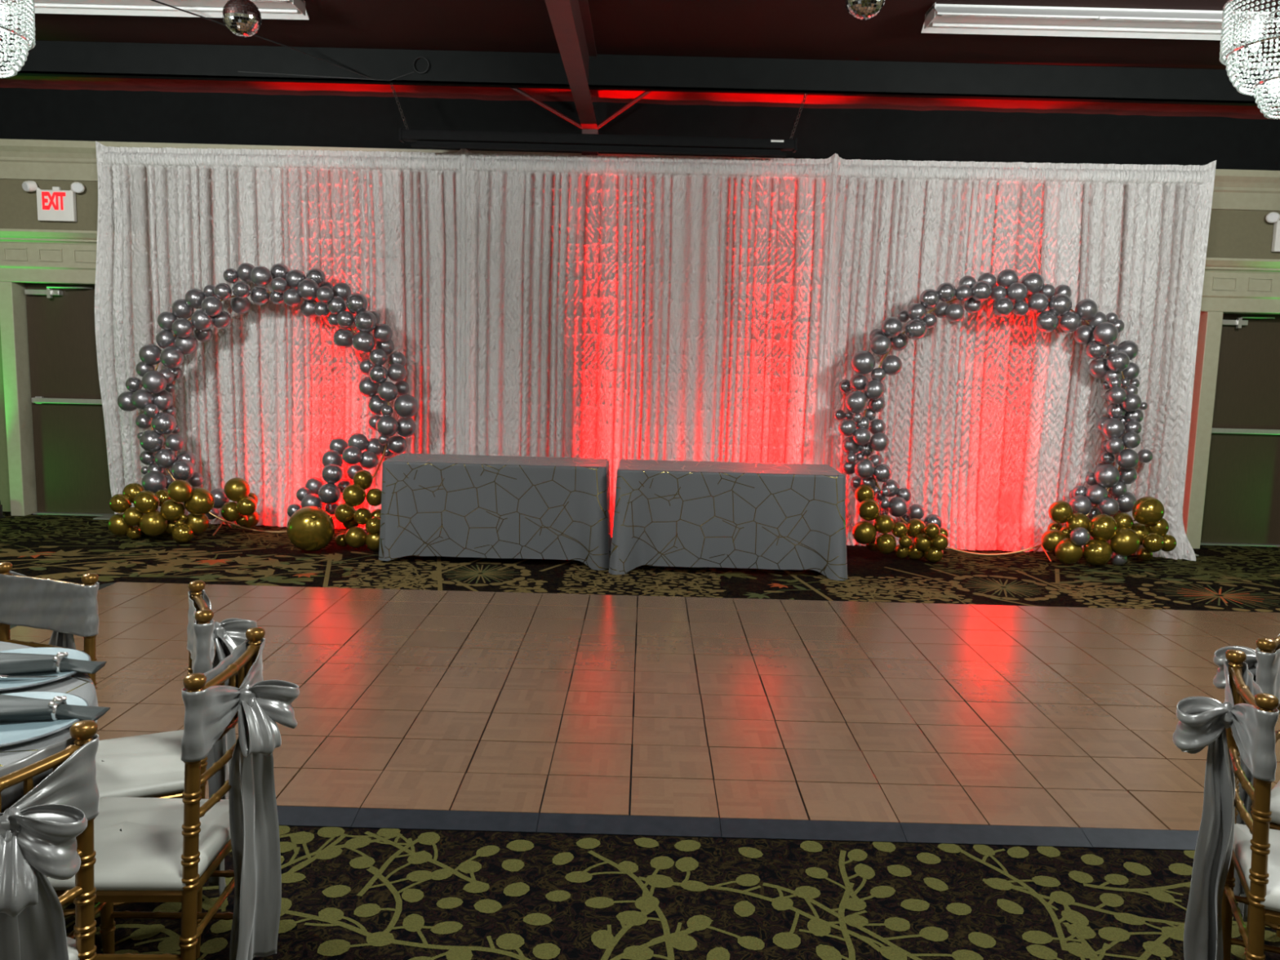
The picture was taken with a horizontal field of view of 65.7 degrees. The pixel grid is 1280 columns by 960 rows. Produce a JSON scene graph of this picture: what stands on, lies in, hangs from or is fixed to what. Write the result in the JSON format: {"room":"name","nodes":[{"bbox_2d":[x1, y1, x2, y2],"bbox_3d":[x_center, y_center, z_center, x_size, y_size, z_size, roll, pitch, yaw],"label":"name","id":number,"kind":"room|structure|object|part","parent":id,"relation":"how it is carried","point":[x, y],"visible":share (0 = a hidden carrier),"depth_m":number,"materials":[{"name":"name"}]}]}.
{"room":"event space","nodes":[
{"label":"event space","id":0,"kind":"room"},
{"bbox_2d":[0,511,1279,959],"bbox_3d":[-0.027,1.347,2.191,14.400,0.123,14.000,1,7,0],"label":"floor","id":1,"kind":"structure","parent":0,"point":[413,708],"depth_m":4.02,"materials":[{"name":"tile"}]},
{"bbox_2d":[0,500,4,518],"bbox_3d":[-5.639,0.256,8.592,0.202,0.153,0.167,1,7,0],"label":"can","id":2,"kind":"object","parent":1,"relation":"on","point":[2,516],"visible":1,"depth_m":8.60,"materials":[{"name":"black metal"}]},
{"bbox_3d":[-5.544,0.269,8.594,0.012,0.105,0.040,1,7,0],"label":"yoke arm","id":3,"kind":"part","parent":2,"relation":"part of","materials":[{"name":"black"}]},
{"bbox_2d":[0,720,97,959],"bbox_3d":[-1.225,0.880,1.703,0.435,0.914,0.385,4,8,21],"label":"chair","id":4,"kind":"object","parent":1,"relation":"on","point":[83,895],"visible":0.5,"depth_m":1.75,"materials":[{"name":"gold metal"}]},
{"bbox_3d":[-1.029,0.486,1.578,0.036,0.026,0.338,4,8,21],"label":"rail","id":5,"kind":"part","parent":4,"relation":"part of","materials":[{"name":"gold metal"}]},
{"bbox_2d":[0,733,99,959],"bbox_3d":[-0.993,0.863,1.608,0.174,0.785,0.386,4,8,21],"label":"sash","id":6,"kind":"object","parent":4,"relation":"attached to","point":[39,828],"depth_m":1.60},
{"bbox_3d":[-1.044,0.677,1.606,0.031,0.022,0.338,4,8,21],"label":"rail","id":7,"kind":"part","parent":4,"relation":"part of","materials":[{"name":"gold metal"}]},
{"bbox_3d":[-1.049,0.746,1.617,0.031,0.022,0.338,4,8,21],"label":"rail","id":8,"kind":"part","parent":4,"relation":"part of","materials":[{"name":"gold metal"}]},
{"bbox_2d":[66,936,79,959],"bbox_3d":[-1.244,0.859,1.708,0.393,0.051,0.385,4,8,21],"label":"seat cushion","id":9,"kind":"object","parent":4,"relation":"on","point":[73,945],"depth_m":1.78,"materials":[{"name":"fabric"}]},
{"bbox_3d":[-1.002,0.873,1.795,0.085,0.914,0.043,4,8,21],"label":"leg","id":10,"kind":"part","parent":4,"relation":"part of","materials":[{"name":"gold metal"}]},
{"bbox_2d":[0,641,97,766],"bbox_3d":[-2.006,0.895,1.992,1.626,0.746,1.682,1,7,0],"label":"tablecloth","id":11,"kind":"object","parent":1,"relation":"on","point":[79,684],"visible":0.12,"depth_m":2.30,"materials":[{"name":"grey fabric"}]},
{"bbox_2d":[0,691,89,746],"bbox_3d":[-1.359,0.512,2.102,0.335,0.016,0.335,1,7,0],"label":"charger plate","id":12,"kind":"object","parent":11,"relation":"on","point":[12,733],"visible":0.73,"depth_m":2.08,"materials":[{"name":"blue"}]},
{"bbox_2d":[0,693,110,722],"bbox_3d":[-1.369,0.490,2.122,0.409,0.058,0.206,1,7,-4],"label":"folded napkin","id":13,"kind":"object","parent":12,"relation":"on","point":[12,708],"visible":0.97,"depth_m":2.11,"materials":[{"name":"fabric"}]},
{"bbox_2d":[0,647,91,691],"bbox_3d":[-1.534,0.466,2.425,0.335,0.016,0.335,1,7,0],"label":"charger plate","id":14,"kind":"object","parent":11,"relation":"on","point":[8,684],"visible":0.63,"depth_m":2.41,"materials":[{"name":"blue"}]},
{"bbox_2d":[0,675,60,679],"bbox_3d":[-1.499,0.468,2.351,0.230,0.013,0.016,1,7,-6],"label":"table knife","id":15,"kind":"object","parent":14,"relation":"on","point":[2,677],"visible":1,"depth_m":2.35,"materials":[{"name":"silver metal"}]},
{"bbox_3d":[-1.557,0.467,2.346,0.115,0.013,0.014,1,7,-6],"label":"handle","id":16,"kind":"part","parent":15,"relation":"part of","materials":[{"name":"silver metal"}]},
{"bbox_3d":[-1.445,0.469,2.356,0.120,0.002,0.014,1,7,-5],"label":"blade","id":17,"kind":"part","parent":15,"relation":"part of","materials":[{"name":"silver metal"}]},
{"bbox_2d":[0,652,106,674],"bbox_3d":[-1.537,0.446,2.422,0.409,0.058,0.212,0,7,-8],"label":"folded napkin","id":18,"kind":"object","parent":14,"relation":"on","point":[10,663],"visible":1,"depth_m":2.41,"materials":[{"name":"fabric"}]},
{"bbox_2d":[0,561,98,689],"bbox_3d":[-1.799,0.729,2.749,0.385,0.914,0.435,4,8,19],"label":"chair","id":19,"kind":"object","parent":1,"relation":"on","point":[89,579],"visible":0.21,"depth_m":2.88,"materials":[{"name":"gold metal"}]},
{"bbox_3d":[-1.899,0.699,2.967,0.043,0.914,0.085,4,8,19],"label":"leg","id":20,"kind":"part","parent":19,"relation":"part of","materials":[{"name":"gold metal"}]},
{"bbox_3d":[-1.730,0.492,2.898,0.338,0.022,0.031,4,8,19],"label":"rail","id":21,"kind":"part","parent":19,"relation":"part of","materials":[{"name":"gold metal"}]},
{"bbox_3d":[-1.721,0.299,2.883,0.338,0.026,0.036,4,8,19],"label":"rail","id":22,"kind":"part","parent":19,"relation":"part of","materials":[{"name":"gold metal"}]},
{"bbox_2d":[0,570,98,649],"bbox_3d":[-1.714,0.667,2.977,0.386,0.785,0.174,4,8,19],"label":"sash","id":23,"kind":"object","parent":19,"relation":"attached to","point":[67,610],"depth_m":2.87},
{"bbox_3d":[-1.582,0.721,2.856,0.043,0.914,0.085,4,8,19],"label":"leg","id":24,"kind":"part","parent":19,"relation":"part of","materials":[{"name":"gold metal"}]},
{"bbox_2d":[62,580,213,959],"bbox_3d":[-1.345,0.762,2.585,0.435,0.914,0.385,-2,8,-27],"label":"chair","id":25,"kind":"object","parent":1,"relation":"on","point":[148,765],"visible":0.15,"depth_m":2.53,"materials":[{"name":"white fabric"}]},
{"bbox_2d":[95,729,184,798],"bbox_3d":[-1.363,0.743,2.573,0.393,0.051,0.385,-2,8,-27],"label":"seat cushion","id":26,"kind":"object","parent":25,"relation":"on","point":[148,765],"depth_m":2.52,"materials":[{"name":"fabric"}]},
{"bbox_3d":[-1.361,0.781,2.579,0.382,0.027,0.369,-2,8,-27],"label":"seat frame","id":27,"kind":"part","parent":25,"relation":"part of","materials":[{"name":"gold metal"}]},
{"bbox_3d":[-1.265,0.735,2.811,0.085,0.914,0.043,-2,8,-27],"label":"leg","id":28,"kind":"part","parent":25,"relation":"part of","materials":[{"name":"gold metal"}]},
{"bbox_3d":[-1.156,0.348,2.622,0.036,0.026,0.338,-2,8,-27],"label":"rail","id":29,"kind":"part","parent":25,"relation":"part of","materials":[{"name":"gold metal"}]},
{"bbox_3d":[-1.114,0.777,2.514,0.085,0.914,0.043,-2,8,-27],"label":"leg","id":30,"kind":"part","parent":25,"relation":"part of","materials":[{"name":"gold metal"}]},
{"bbox_2d":[186,590,257,895],"bbox_3d":[-1.122,0.719,2.692,0.174,0.785,0.386,-2,8,-27],"label":"sash","id":31,"kind":"object","parent":25,"relation":"attached to","point":[228,634],"depth_m":2.65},
{"bbox_2d":[47,626,265,959],"bbox_3d":[-1.103,0.817,2.210,0.435,0.914,0.385,1,7,-1],"label":"chair","id":32,"kind":"object","parent":1,"relation":"on","point":[147,849],"visible":0.59,"depth_m":2.11,"materials":[{"name":"white fabric"}]},
{"bbox_3d":[-1.294,1.030,2.405,0.034,0.432,0.035,1,7,-2],"label":"leg","id":33,"kind":"part","parent":32,"relation":"part of","materials":[{"name":"gold metal"}]},
{"bbox_2d":[47,796,231,890],"bbox_3d":[-1.124,0.797,2.207,0.393,0.051,0.385,1,7,-2],"label":"seat cushion","id":34,"kind":"object","parent":32,"relation":"on","point":[138,842],"depth_m":2.15,"materials":[{"name":"fabric"}]},
{"bbox_3d":[-1.123,0.835,2.212,0.382,0.027,0.369,1,7,-2],"label":"seat frame","id":35,"kind":"part","parent":32,"relation":"part of","materials":[{"name":"gold metal"}]},
{"bbox_3d":[-0.926,0.843,2.048,0.085,0.914,0.043,1,7,-2],"label":"leg","id":36,"kind":"part","parent":32,"relation":"part of","materials":[{"name":"gold metal"}]},
{"bbox_3d":[-0.915,0.674,2.196,0.031,0.022,0.338,1,7,-2],"label":"rail","id":37,"kind":"part","parent":32,"relation":"part of","materials":[{"name":"gold metal"}]},
{"bbox_3d":[-0.909,0.605,2.187,0.031,0.022,0.338,1,7,-2],"label":"rail","id":38,"kind":"part","parent":32,"relation":"part of","materials":[{"name":"gold metal"}]},
{"bbox_3d":[-0.903,0.536,2.178,0.031,0.022,0.338,1,7,-2],"label":"rail","id":39,"kind":"part","parent":32,"relation":"part of","materials":[{"name":"gold metal"}]},
{"bbox_3d":[-0.893,0.414,2.162,0.036,0.026,0.338,1,7,-2],"label":"rail","id":40,"kind":"part","parent":32,"relation":"part of","materials":[{"name":"gold metal"}]},
{"bbox_2d":[180,638,299,959],"bbox_3d":[-0.854,0.788,2.212,0.174,0.785,0.386,1,7,-2],"label":"sash","id":41,"kind":"object","parent":32,"relation":"attached to","point":[254,826],"depth_m":2.19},
{"bbox_3d":[-0.934,0.799,2.381,0.085,0.914,0.043,1,7,-2],"label":"leg","id":42,"kind":"part","parent":32,"relation":"part of","materials":[{"name":"gold metal"}]},
{"bbox_2d":[107,480,214,543],"bbox_3d":[-3.767,0.228,7.797,0.842,0.508,0.383,3,7,9],"label":"cluster","id":43,"kind":"object","parent":1,"relation":"on","point":[133,523],"visible":1,"depth_m":7.69,"materials":[{"name":"gold rubber"}]},
{"bbox_2d":[117,262,418,536],"bbox_3d":[-3.042,-0.653,8.119,2.492,2.212,0.435,1,7,0],"label":"balloon arch","id":44,"kind":"object","parent":1,"relation":"on","point":[313,286],"visible":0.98,"depth_m":8.02,"materials":[{"name":"silver rubber"}]},
{"bbox_2d":[220,477,259,528],"bbox_3d":[-3.252,0.193,8.140,0.299,0.449,0.408,1,7,0],"label":"cluster","id":45,"kind":"object","parent":44,"relation":"attached to","point":[242,510],"visible":1,"depth_m":7.99,"materials":[{"name":"gold rubber"}]},
{"bbox_2d":[286,506,334,551],"bbox_3d":[-2.498,0.370,7.525,0.347,0.344,0.346,4,8,19],"label":"balloon","id":46,"kind":"object","parent":1,"relation":"on","point":[309,528],"visible":1,"depth_m":7.40,"materials":[{"name":"gold rubber"}]},
{"bbox_2d":[334,470,381,551],"bbox_3d":[-2.156,0.230,7.685,0.435,0.628,0.421,1,7,0],"label":"cluster","id":47,"kind":"object","parent":1,"relation":"on","point":[353,495],"visible":0.8,"depth_m":7.57,"materials":[{"name":"gold rubber"}]},
{"bbox_2d":[378,453,611,570],"bbox_3d":[-1.059,0.216,7.502,1.701,0.739,0.791,1,7,0],"label":"tablecloth","id":48,"kind":"object","parent":1,"relation":"on","point":[433,504],"visible":1,"depth_m":7.21,"materials":[{"name":"grey fabric"}]},
{"bbox_2d":[93,148,1198,555],"bbox_3d":[-0.017,-1.111,8.368,9.465,3.202,0.244,2,7,2],"label":"frame","id":49,"kind":"object","parent":1,"relation":"on","point":[107,517],"visible":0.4,"depth_m":8.70,"materials":[{"name":"metal"}]},
{"bbox_3d":[-4.580,0.331,8.771,0.400,0.009,0.220,1,7,0],"label":"plate","id":50,"kind":"part","parent":49,"relation":"part of","materials":[{"name":"metal"}]},
{"bbox_2d":[94,141,463,528],"bbox_3d":[-3.046,-1.179,8.358,3.147,3.186,0.158,2,7,3],"label":"curtain","id":51,"kind":"object","parent":49,"relation":"hanging from","point":[260,402],"visible":0.77,"depth_m":8.33,"materials":[{"name":"white fabric"}]},
{"bbox_2d":[462,148,835,537],"bbox_3d":[0.028,-1.086,8.239,3.013,3.187,0.163,2,7,2],"label":"curtain","id":52,"kind":"object","parent":49,"relation":"hanging from","point":[615,308],"visible":0.83,"depth_m":8.21,"materials":[{"name":"white fabric"}]},
{"bbox_2d":[821,154,1216,560],"bbox_3d":[3.058,-0.989,8.093,3.055,3.185,0.237,2,7,5],"label":"curtain","id":53,"kind":"object","parent":49,"relation":"hanging from","point":[990,420],"visible":0.89,"depth_m":8.09,"materials":[{"name":"white fabric"}]},
{"bbox_2d":[608,459,847,580],"bbox_3d":[0.642,0.270,7.426,1.716,0.739,0.898,1,7,0],"label":"tablecloth","id":54,"kind":"object","parent":1,"relation":"on","point":[773,516],"visible":1,"depth_m":7.08,"materials":[{"name":"grey fabric"}]},
{"bbox_2d":[852,484,948,562],"bbox_3d":[2.057,0.339,7.777,0.808,0.588,0.372,1,7,0],"label":"cluster","id":55,"kind":"object","parent":1,"relation":"on","point":[930,540],"visible":1,"depth_m":7.67,"materials":[{"name":"gold rubber"}]},
{"bbox_2d":[834,269,1152,562],"bbox_3d":[2.856,-0.517,7.904,2.593,2.296,0.392,2,7,2],"label":"balloon arch","id":56,"kind":"object","parent":1,"relation":"on","point":[1126,407],"visible":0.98,"depth_m":7.80,"materials":[{"name":"silver rubber"}]},
{"bbox_2d":[1040,496,1176,565],"bbox_3d":[3.728,0.388,7.838,1.037,0.561,0.498,1,7,0],"label":"cluster","id":57,"kind":"object","parent":1,"relation":"on","point":[1124,536],"visible":1,"depth_m":7.71,"materials":[{"name":"gold rubber"}]},
{"bbox_2d":[1221,648,1279,959],"bbox_3d":[1.518,0.888,2.178,0.435,0.914,0.385,4,8,21],"label":"chair","id":58,"kind":"object","parent":1,"relation":"on","point":[1255,855],"visible":0.58,"depth_m":2.15,"materials":[{"name":"gold metal"}]},
{"bbox_2d":[1172,659,1279,959],"bbox_3d":[1.288,0.836,2.264,0.174,0.785,0.386,4,8,21],"label":"sash","id":59,"kind":"object","parent":58,"relation":"attached to","point":[1203,722],"depth_m":2.22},
{"bbox_3d":[1.418,0.857,2.396,0.085,0.914,0.043,4,8,21],"label":"leg","id":60,"kind":"part","parent":58,"relation":"part of","materials":[{"name":"gold metal"}]},
{"bbox_3d":[1.348,0.659,2.218,0.031,0.022,0.338,4,8,21],"label":"rail","id":61,"kind":"part","parent":58,"relation":"part of","materials":[{"name":"gold metal"}]},
{"bbox_3d":[1.350,0.728,2.226,0.031,0.022,0.338,4,8,21],"label":"rail","id":62,"kind":"part","parent":58,"relation":"part of","materials":[{"name":"gold metal"}]},
{"bbox_3d":[1.343,0.467,2.197,0.036,0.026,0.338,4,8,21],"label":"rail","id":63,"kind":"part","parent":58,"relation":"part of","materials":[{"name":"gold metal"}]},
{"bbox_3d":[1.535,0.908,2.174,0.382,0.027,0.369,4,8,21],"label":"seat frame","id":64,"kind":"part","parent":58,"relation":"part of","materials":[{"name":"gold metal"}]},
{"bbox_2d":[1232,823,1279,911],"bbox_3d":[1.538,0.870,2.168,0.393,0.051,0.385,4,8,21],"label":"seat cushion","id":65,"kind":"object","parent":58,"relation":"on","point":[1262,896],"depth_m":2.17,"materials":[{"name":"fabric"}]},
{"bbox_3d":[1.295,0.894,2.086,0.085,0.914,0.043,4,8,21],"label":"leg","id":66,"kind":"part","parent":58,"relation":"part of","materials":[{"name":"gold metal"}]},
{"bbox_2d":[1244,635,1279,955],"bbox_3d":[1.796,0.854,2.498,0.435,0.914,0.385,9,10,44],"label":"chair","id":67,"kind":"object","parent":1,"relation":"on","point":[1264,644],"visible":0.2,"depth_m":2.48,"materials":[{"name":"gold metal"}]},
{"bbox_2d":[1213,633,1279,921],"bbox_3d":[1.619,0.792,2.664,0.174,0.785,0.386,9,10,44],"label":"sash","id":68,"kind":"object","parent":67,"relation":"attached to","point":[1264,667],"depth_m":2.62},
{"bbox_3d":[1.808,0.874,2.487,0.382,0.027,0.369,9,10,44],"label":"seat frame","id":69,"kind":"part","parent":67,"relation":"part of","materials":[{"name":"gold metal"}]},
{"bbox_2d":[1270,780,1279,824],"bbox_3d":[1.812,0.836,2.480,0.393,0.051,0.385,9,10,44],"label":"seat cushion","id":70,"kind":"object","parent":67,"relation":"on","point":[1275,793],"depth_m":2.49,"materials":[{"name":"fabric"}]},
{"bbox_3d":[1.663,0.425,2.582,0.036,0.026,0.338,9,10,44],"label":"rail","id":71,"kind":"part","parent":67,"relation":"part of","materials":[{"name":"gold metal"}]},
{"bbox_3d":[1.667,0.687,2.606,0.031,0.022,0.338,9,10,44],"label":"rail","id":72,"kind":"part","parent":67,"relation":"part of","materials":[{"name":"gold metal"}]},
{"bbox_3d":[1.788,0.823,2.737,0.085,0.914,0.043,9,10,44],"label":"leg","id":73,"kind":"part","parent":67,"relation":"part of","materials":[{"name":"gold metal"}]},
{"bbox_2d":[0,87,1279,511],"bbox_3d":[0.068,-1.461,8.785,14.400,4.000,0.200,1,7,0],"label":"wall","id":74,"kind":"structure","parent":0,"point":[25,113],"depth_m":8.49,"materials":[{"name":"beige paint"}]},
{"bbox_2d":[22,180,84,222],"bbox_3d":[-5.045,-2.404,8.540,0.530,0.335,0.114,1,7,0],"label":"exit sign","id":75,"kind":"object","parent":74,"relation":"attached to","point":[56,204],"visible":1,"depth_m":8.55,"materials":[{"name":"white plastic"}]},
{"bbox_2d":[22,180,39,191],"bbox_3d":[-5.235,-2.526,8.524,0.144,0.099,0.111,1,7,0],"label":"lamp","id":76,"kind":"object","parent":75,"relation":"attached to","point":[29,185],"depth_m":8.50,"materials":[{"name":"white plastic"}]},
{"bbox_2d":[70,182,84,193],"bbox_3d":[-4.837,-2.516,8.525,0.112,0.099,0.085,-3,8,-30],"label":"lamp","id":77,"kind":"object","parent":75,"relation":"attached to","point":[76,187],"depth_m":8.49,"materials":[{"name":"white plastic"}]},
{"bbox_2d":[0,228,114,515],"bbox_3d":[-5.523,-0.923,8.706,2.650,2.470,0.390,1,7,0],"label":"trim","id":78,"kind":"structure","parent":74,"relation":"attached to","point":[34,256],"depth_m":8.53,"materials":[{"name":"beige paint"}]},
{"bbox_3d":[-5.332,-1.928,8.464,0.200,0.108,0.014,1,7,0],"label":"frieze panel","id":79,"kind":"part","parent":78,"relation":"part of","materials":[{"name":"beige paint"}]},
{"bbox_3d":[-5.468,-0.710,8.774,0.120,2.034,0.310,1,7,0],"label":"casing","id":80,"kind":"part","parent":78,"relation":"part of","materials":[{"name":"beige paint"}]},
{"bbox_3d":[-5.500,-1.791,8.626,2.650,0.146,0.325,1,7,0],"label":"architrave","id":81,"kind":"part","parent":78,"relation":"part of","materials":[{"name":"beige paint"}]},
{"bbox_3d":[-5.032,-1.921,8.463,0.200,0.108,0.014,1,7,0],"label":"frieze panel","id":82,"kind":"part","parent":78,"relation":"part of","materials":[{"name":"beige paint"}]},
{"bbox_3d":[-5.493,-2.093,8.555,2.650,0.110,0.390,1,7,0],"label":"cornice","id":83,"kind":"part","parent":78,"relation":"part of","materials":[{"name":"beige paint"}]},
{"bbox_3d":[-4.733,-1.913,8.462,0.200,0.108,0.014,1,7,0],"label":"frieze panel","id":84,"kind":"part","parent":78,"relation":"part of","materials":[{"name":"beige paint"}]},
{"bbox_2d":[24,284,114,515],"bbox_3d":[-4.906,-0.691,8.748,0.975,2.030,0.156,1,7,0],"label":"door","id":85,"kind":"structure","parent":74,"relation":"in","point":[72,473],"depth_m":8.79,"materials":[{"name":"wood"}]},
{"bbox_2d":[390,83,807,156],"bbox_3d":[-0.338,-2.863,7.856,3.335,0.527,0.223,1,7,0],"label":"projector screen","id":86,"kind":"object","parent":74,"relation":"hanging from","point":[472,140],"visible":1,"depth_m":7.78,"materials":[{"name":"metal"}]},
{"bbox_3d":[-1.911,-2.967,7.877,0.250,0.406,0.029,8,10,43],"label":"chain","id":87,"kind":"part","parent":86,"relation":"part of","materials":[{"name":"grey metal"}]},
{"bbox_3d":[1.076,-2.655,7.765,0.100,0.016,0.005,1,7,0],"label":"maker plate","id":88,"kind":"part","parent":86,"relation":"part of","materials":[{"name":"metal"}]},
{"bbox_3d":[1.258,-2.883,7.866,0.029,0.405,0.215,7,10,39],"label":"chain","id":89,"kind":"part","parent":86,"relation":"part of","materials":[{"name":"grey metal"}]},
{"bbox_2d":[0,40,1279,106],"bbox_3d":[0.113,-3.271,8.147,14.400,0.245,0.600,1,7,0],"label":"ceiling beam","id":90,"kind":"structure","parent":74,"relation":"attached to","point":[46,58],"depth_m":7.85,"materials":[{"name":"grey metal"}]},
{"bbox_2d":[0,75,1279,119],"bbox_3d":[0.112,-3.210,8.169,14.400,0.087,0.568,1,7,0],"label":"trim","id":91,"kind":"structure","parent":74,"relation":"attached to","point":[673,98],"depth_m":8.32,"materials":[{"name":"paint"}]},
{"bbox_2d":[0,138,1279,210],"bbox_3d":[0.097,-2.610,8.491,14.400,0.315,0.112,1,7,0],"label":"trim","id":92,"kind":"structure","parent":74,"relation":"attached to","point":[20,159],"depth_m":8.48,"materials":[{"name":"beige paint"}]},
{"bbox_2d":[1182,257,1279,548],"bbox_3d":[5.623,-0.621,8.568,2.650,2.470,0.390,1,7,0],"label":"trim","id":93,"kind":"structure","parent":74,"relation":"attached to","point":[1231,286],"depth_m":8.38,"materials":[{"name":"beige paint"}]},
{"bbox_3d":[4.829,-0.430,8.639,0.132,2.034,0.310,1,7,0],"label":"casing","id":94,"kind":"part","parent":93,"relation":"part of","materials":[{"name":"beige paint"}]},
{"bbox_3d":[4.913,-1.650,8.329,0.200,0.108,0.014,1,7,0],"label":"frieze panel","id":95,"kind":"part","parent":93,"relation":"part of","materials":[{"name":"beige paint"}]},
{"bbox_3d":[5.645,-1.489,8.489,2.650,0.146,0.325,1,7,0],"label":"architrave","id":96,"kind":"part","parent":93,"relation":"part of","materials":[{"name":"beige paint"}]},
{"bbox_3d":[5.653,-1.790,8.417,2.650,0.110,0.390,1,7,0],"label":"cornice","id":97,"kind":"part","parent":93,"relation":"part of","materials":[{"name":"beige paint"}]},
{"bbox_3d":[5.213,-1.642,8.328,0.200,0.108,0.014,1,7,0],"label":"frieze panel","id":98,"kind":"part","parent":93,"relation":"part of","materials":[{"name":"beige paint"}]},
{"bbox_2d":[1200,314,1279,546],"bbox_3d":[5.364,-0.424,8.713,0.929,2.030,0.156,1,7,0],"label":"door","id":99,"kind":"structure","parent":74,"relation":"in","point":[1242,504],"depth_m":8.76,"materials":[{"name":"wood"}]},
{"bbox_2d":[1265,211,1279,252],"bbox_3d":[5.622,-2.127,8.502,0.530,0.335,0.114,1,7,0],"label":"exit sign","id":100,"kind":"object","parent":74,"relation":"attached to","point":[1271,217],"visible":1,"depth_m":8.51,"materials":[{"name":"white plastic"}]},
{"bbox_2d":[1265,211,1279,222],"bbox_3d":[5.420,-2.250,8.489,0.112,0.099,0.085,5,8,26],"label":"lamp","id":101,"kind":"object","parent":100,"relation":"attached to","point":[1271,217],"depth_m":8.46,"materials":[{"name":"white plastic"}]},
{"bbox_2d":[0,0,1279,71],"bbox_3d":[0.074,-2.632,1.675,14.400,0.150,14.000,1,7,0],"label":"ceiling","id":102,"kind":"structure","parent":0,"point":[802,29],"depth_m":7.29,"materials":[{"name":"black paint"}]},
{"bbox_2d":[0,0,35,78],"bbox_3d":[-3.095,-2.325,4.459,0.625,1.333,0.626,-1,8,-19],"label":"crystal chandelier","id":103,"kind":"object","parent":102,"relation":"hanging from","point":[22,49],"visible":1,"depth_m":4.55,"materials":[{"name":"clear glass"}]},
{"bbox_3d":[-2.900,-2.124,4.484,0.048,0.110,0.046,1,7,0],"label":"bulb","id":104,"kind":"part","parent":103,"relation":"part of","materials":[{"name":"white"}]},
{"bbox_3d":[-2.999,-2.149,4.656,0.048,0.110,0.046,1,7,0],"label":"bulb","id":105,"kind":"part","parent":103,"relation":"part of","materials":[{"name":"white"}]},
{"bbox_3d":[-3.101,-2.094,4.489,0.626,0.414,0.626,1,7,0],"label":"ring frame","id":106,"kind":"part","parent":103,"relation":"part of","materials":[{"name":"silver metal"}]},
{"bbox_2d":[0,0,309,19],"bbox_3d":[-3.444,-3.243,6.678,2.300,0.110,0.390,1,7,0],"label":"fluorescent fixture","id":107,"kind":"object","parent":102,"relation":"attached to","point":[268,9],"visible":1,"depth_m":6.78,"materials":[{"name":"white metal"}]},
{"bbox_3d":[-2.297,-3.215,6.678,0.006,0.096,0.240,1,7,0],"label":"plate","id":108,"kind":"part","parent":107,"relation":"part of","materials":[{"name":"white metal"}]},
{"bbox_2d":[222,0,261,37],"bbox_3d":[-2.144,-2.742,5.327,0.197,0.682,0.197,1,7,0],"label":"disco ball","id":109,"kind":"object","parent":102,"relation":"hanging from","point":[242,18],"visible":1,"depth_m":5.29,"materials":[{"name":"grey metal"}]},
{"bbox_2d":[150,0,429,81],"bbox_3d":[-3.016,-3.214,7.077,1.230,0.249,2.872,7,9,37],"label":"cable","id":110,"kind":"object","parent":102,"relation":"hanging from","point":[155,1],"visible":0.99,"depth_m":7.78,"materials":[{"name":"black rubber"}]},
{"bbox_2d":[508,0,651,155],"bbox_3d":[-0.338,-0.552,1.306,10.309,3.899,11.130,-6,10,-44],"label":"ceiling beam","id":111,"kind":"structure","parent":102,"relation":"attached to","point":[571,20],"depth_m":6.82,"materials":[{"name":"red metal"}]},
{"bbox_3d":[-0.458,-1.240,8.535,0.130,3.400,0.160,1,7,0],"label":"post","id":112,"kind":"part","parent":111,"relation":"part of","materials":[{"name":"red metal"}]},
{"bbox_2d":[844,0,884,19],"bbox_3d":[1.118,-2.611,4.867,0.197,0.659,0.197,1,7,0],"label":"disco ball","id":113,"kind":"object","parent":102,"relation":"hanging from","point":[859,9],"visible":1,"depth_m":4.86,"materials":[{"name":"grey metal"}]},
{"bbox_2d":[920,2,1276,40],"bbox_3d":[3.044,-3.070,6.615,2.220,0.110,0.390,1,7,0],"label":"fluorescent fixture","id":114,"kind":"object","parent":102,"relation":"attached to","point":[959,19],"visible":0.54,"depth_m":6.61,"materials":[{"name":"white metal"}]},
{"bbox_3d":[1.937,-3.100,6.624,0.006,0.096,0.240,1,7,0],"label":"plate","id":115,"kind":"part","parent":114,"relation":"part of","materials":[{"name":"white metal"}]},
{"bbox_3d":[4.150,-3.043,6.616,0.006,0.096,0.240,1,7,0],"label":"plate","id":116,"kind":"part","parent":114,"relation":"part of","materials":[{"name":"white metal"}]},
{"bbox_2d":[1219,0,1279,119],"bbox_3d":[2.974,-2.197,4.434,0.625,1.273,0.626,-1,8,-19],"label":"crystal chandelier","id":117,"kind":"object","parent":102,"relation":"hanging from","point":[1255,31],"visible":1,"depth_m":4.48,"materials":[{"name":"clear glass"}]},
{"bbox_3d":[2.870,-2.056,4.628,0.048,0.110,0.046,1,7,0],"label":"bulb","id":118,"kind":"part","parent":117,"relation":"part of","materials":[{"name":"white glass"}]},
{"bbox_3d":[2.769,-2.036,4.457,0.048,0.110,0.046,1,7,0],"label":"bulb","id":119,"kind":"part","parent":117,"relation":"part of","materials":[{"name":"white glass"}]},
{"bbox_3d":[2.919,-1.824,4.562,0.048,0.110,0.046,1,7,0],"label":"bulb","id":120,"kind":"part","parent":117,"relation":"part of","materials":[{"name":"white glass"}]}
]}

